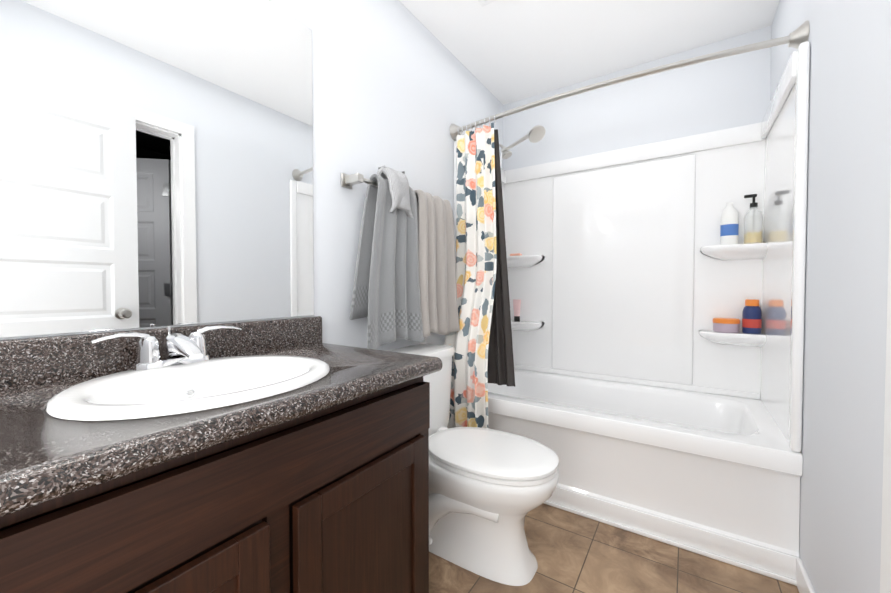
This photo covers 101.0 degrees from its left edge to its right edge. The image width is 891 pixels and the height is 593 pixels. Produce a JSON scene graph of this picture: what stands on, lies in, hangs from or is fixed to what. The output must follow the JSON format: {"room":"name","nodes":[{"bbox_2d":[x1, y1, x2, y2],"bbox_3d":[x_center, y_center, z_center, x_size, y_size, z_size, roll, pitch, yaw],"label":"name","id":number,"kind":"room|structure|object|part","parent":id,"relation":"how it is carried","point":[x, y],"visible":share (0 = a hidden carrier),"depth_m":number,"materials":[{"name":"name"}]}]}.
{"room":"bathroom","nodes":[
{"label":"bathroom","id":0,"kind":"room"},
{"bbox_2d":[0,0,502,350],"bbox_3d":[-0.344,-0.193,1.706,0.120,2.440,2.890,1,1,33],"label":"wall","id":1,"kind":"structure","parent":0,"point":[398,85],"depth_m":1.58,"materials":[{"name":"white paint"}]},
{"bbox_2d":[0,0,313,337],"bbox_3d":[-0.754,-0.444,0.959,0.005,1.045,0.956,1,1,33],"label":"vanity mirror","id":2,"kind":"object","parent":1,"relation":"attached to","point":[156,163],"visible":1,"depth_m":0.95,"materials":[{"name":"clear glass"}]},
{"bbox_2d":[0,316,321,390],"bbox_3d":[-0.741,0.133,0.977,0.020,0.100,0.980,1,1,33],"label":"backsplash","id":3,"kind":"structure","parent":1,"relation":"attached to","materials":[{"name":"stone"}]},
{"bbox_2d":[341,165,459,349],"bbox_3d":[-0.170,-0.167,1.715,0.159,0.786,0.672,1,1,33],"label":"towel rail","id":4,"kind":"object","parent":1,"relation":"attached to","point":[405,286],"visible":1,"depth_m":1.61,"materials":[{"name":"grey fabric"}]},
{"bbox_2d":[350,174,425,349],"bbox_3d":[-0.225,-0.140,1.605,0.110,0.738,0.408,1,1,33],"label":"towel","id":5,"kind":"object","parent":4,"relation":"hanging from","point":[389,288],"depth_m":1.54,"materials":[{"name":"grey fabric"}]},
{"bbox_2d":[499,125,545,166],"bbox_3d":[0.459,-0.469,2.438,0.126,1.222,0.440,-1,2,-42],"label":"shower head","id":6,"kind":"object","parent":1,"relation":"attached to","point":[535,134],"visible":0.48,"depth_m":2.32},
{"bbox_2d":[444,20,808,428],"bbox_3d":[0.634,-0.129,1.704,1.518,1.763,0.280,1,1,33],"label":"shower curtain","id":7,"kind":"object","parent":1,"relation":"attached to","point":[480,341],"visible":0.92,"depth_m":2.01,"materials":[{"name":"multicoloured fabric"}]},
{"bbox_2d":[399,0,779,104],"bbox_3d":[0.342,-1.453,1.229,1.760,0.100,2.890,1,1,33],"label":"ceiling","id":8,"kind":"structure","parent":0,"point":[503,52],"depth_m":1.98,"materials":[{"name":"white paint"}]},
{"bbox_2d":[478,0,495,6],"bbox_3d":[0.220,-1.401,1.591,0.280,0.018,0.280,1,1,33],"label":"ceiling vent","id":9,"kind":"object","parent":8,"relation":"in","point":[483,3],"visible":1,"depth_m":1.75,"materials":[{"name":"white"}]},
{"bbox_2d":[429,503,798,592],"bbox_3d":[0.342,1.087,1.284,1.760,0.100,2.890,1,1,33],"label":"floor","id":10,"kind":"structure","parent":0,"point":[573,552],"depth_m":1.40,"materials":[{"name":"tile"}]},
{"bbox_2d":[0,316,442,592],"bbox_3d":[-0.513,0.562,0.837,0.564,0.969,0.980,1,1,33],"label":"bathroom vanity","id":11,"kind":"object","parent":10,"relation":"on","point":[289,455],"visible":1,"depth_m":0.70,"materials":[{"name":"brown wood"}]},
{"bbox_2d":[0,343,442,516],"bbox_3d":[-0.513,0.207,0.830,0.564,0.042,0.980,1,1,33],"label":"countertop","id":12,"kind":"structure","parent":11,"relation":"on","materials":[{"name":"stone"}]},
{"bbox_2d":[90,326,241,396],"bbox_3d":[-0.592,0.192,0.867,0.285,0.231,0.314,1,1,33],"label":"faucet","id":13,"kind":"object","parent":12,"relation":"on","point":[186,369],"depth_m":0.88,"materials":[{"name":"silver metal"}]},
{"bbox_2d":[46,355,329,420],"bbox_3d":[-0.522,0.241,0.822,0.460,0.136,0.510,1,1,33],"label":"sink","id":14,"kind":"object","parent":12,"relation":"in","point":[186,389],"depth_m":0.79,"materials":[{"name":"white ceramic"}]},
{"bbox_2d":[387,343,558,585],"bbox_3d":[0.071,0.640,1.530,0.783,0.782,0.496,1,1,33],"label":"toilet","id":15,"kind":"object","parent":10,"relation":"on","point":[489,489],"visible":0.69,"depth_m":1.38,"materials":[{"name":"white ceramic"}]},
{"bbox_3d":[-0.161,0.443,1.678,0.228,0.393,0.496,1,1,33],"label":"tank","id":16,"kind":"part","parent":15,"relation":"part of","materials":[{"name":"white ceramic"}]},
{"bbox_3d":[0.166,0.616,1.468,0.556,0.046,0.376,1,1,33],"label":"seat","id":17,"kind":"part","parent":15,"relation":"part of","materials":[{"name":"white plastic"}]},
{"bbox_2d":[454,41,809,585],"bbox_3d":[0.849,0.053,2.034,1.516,1.935,0.799,1,1,33],"label":"tub","id":18,"kind":"object","parent":10,"relation":"on","point":[642,397],"visible":0.71,"depth_m":2.01,"materials":[{"name":"white plastic"}]},
{"bbox_2d":[513,299,520,320],"bbox_3d":[0.513,0.099,2.640,0.062,0.155,0.036,1,1,33],"label":"tube","id":19,"kind":"object","parent":18,"relation":"on","point":[516,305],"visible":1,"depth_m":2.63,"materials":[{"name":"pink plastic"}]},
{"bbox_2d":[713,318,739,332],"bbox_3d":[1.510,0.155,1.978,0.118,0.072,0.118,1,1,33],"label":"jar","id":20,"kind":"object","parent":18,"relation":"on","point":[726,325],"visible":0.98,"depth_m":1.94,"materials":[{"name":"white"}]},
{"bbox_3d":[1.510,0.130,1.977,0.118,0.024,0.118,1,1,33],"label":"lid","id":21,"kind":"part","parent":20,"relation":"part of","materials":[{"name":"orange plastic"}]},
{"bbox_2d":[720,202,738,244],"bbox_3d":[1.521,-0.389,1.968,0.078,0.230,0.050,1,1,33],"label":"lotion bottle","id":22,"kind":"object","parent":18,"relation":"on","point":[729,228],"visible":0.9,"depth_m":1.95,"materials":[{"name":"white plastic"}]},
{"bbox_2d":[742,299,761,333],"bbox_3d":[1.606,0.104,1.926,0.079,0.176,0.079,1,1,33],"label":"bottle","id":23,"kind":"object","parent":18,"relation":"on","point":[751,317],"visible":1,"depth_m":1.90,"materials":[{"name":"blue plastic"}]},
{"bbox_2d":[744,194,762,243],"bbox_3d":[1.602,-0.402,1.913,0.078,0.258,0.076,1,1,33],"label":"shampoo bottle","id":24,"kind":"object","parent":18,"relation":"on","point":[751,236],"visible":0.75,"depth_m":1.90,"materials":[{"name":"clear plastic"}]},
{"bbox_2d":[503,26,770,170],"bbox_3d":[1.102,-0.208,2.415,1.520,2.440,0.120,1,1,33],"label":"wall","id":25,"kind":"structure","parent":0,"point":[733,91],"depth_m":2.23,"materials":[{"name":"white paint"}]},
{"bbox_2d":[770,0,890,592],"bbox_3d":[1.028,-0.173,0.807,0.120,2.440,2.890,1,1,33],"label":"wall","id":26,"kind":"structure","parent":0,"point":[847,253],"depth_m":0.99,"materials":[{"name":"white paint"}]},
{"bbox_2d":[796,558,814,592],"bbox_3d":[1.083,0.992,1.039,0.014,0.100,0.670,1,1,33],"label":"baseboard","id":27,"kind":"structure","parent":26,"relation":"attached to","point":[804,584],"depth_m":1.26,"materials":[{"name":"white wood"}]},
{"bbox_2d":[880,181,890,592],"bbox_3d":[0.687,0.006,0.304,0.137,2.104,0.956,1,1,33],"label":"door frame","id":28,"kind":"structure","parent":26,"relation":"attached to","point":[885,576],"depth_m":0.73,"materials":[{"name":"white wood"}]}
]}

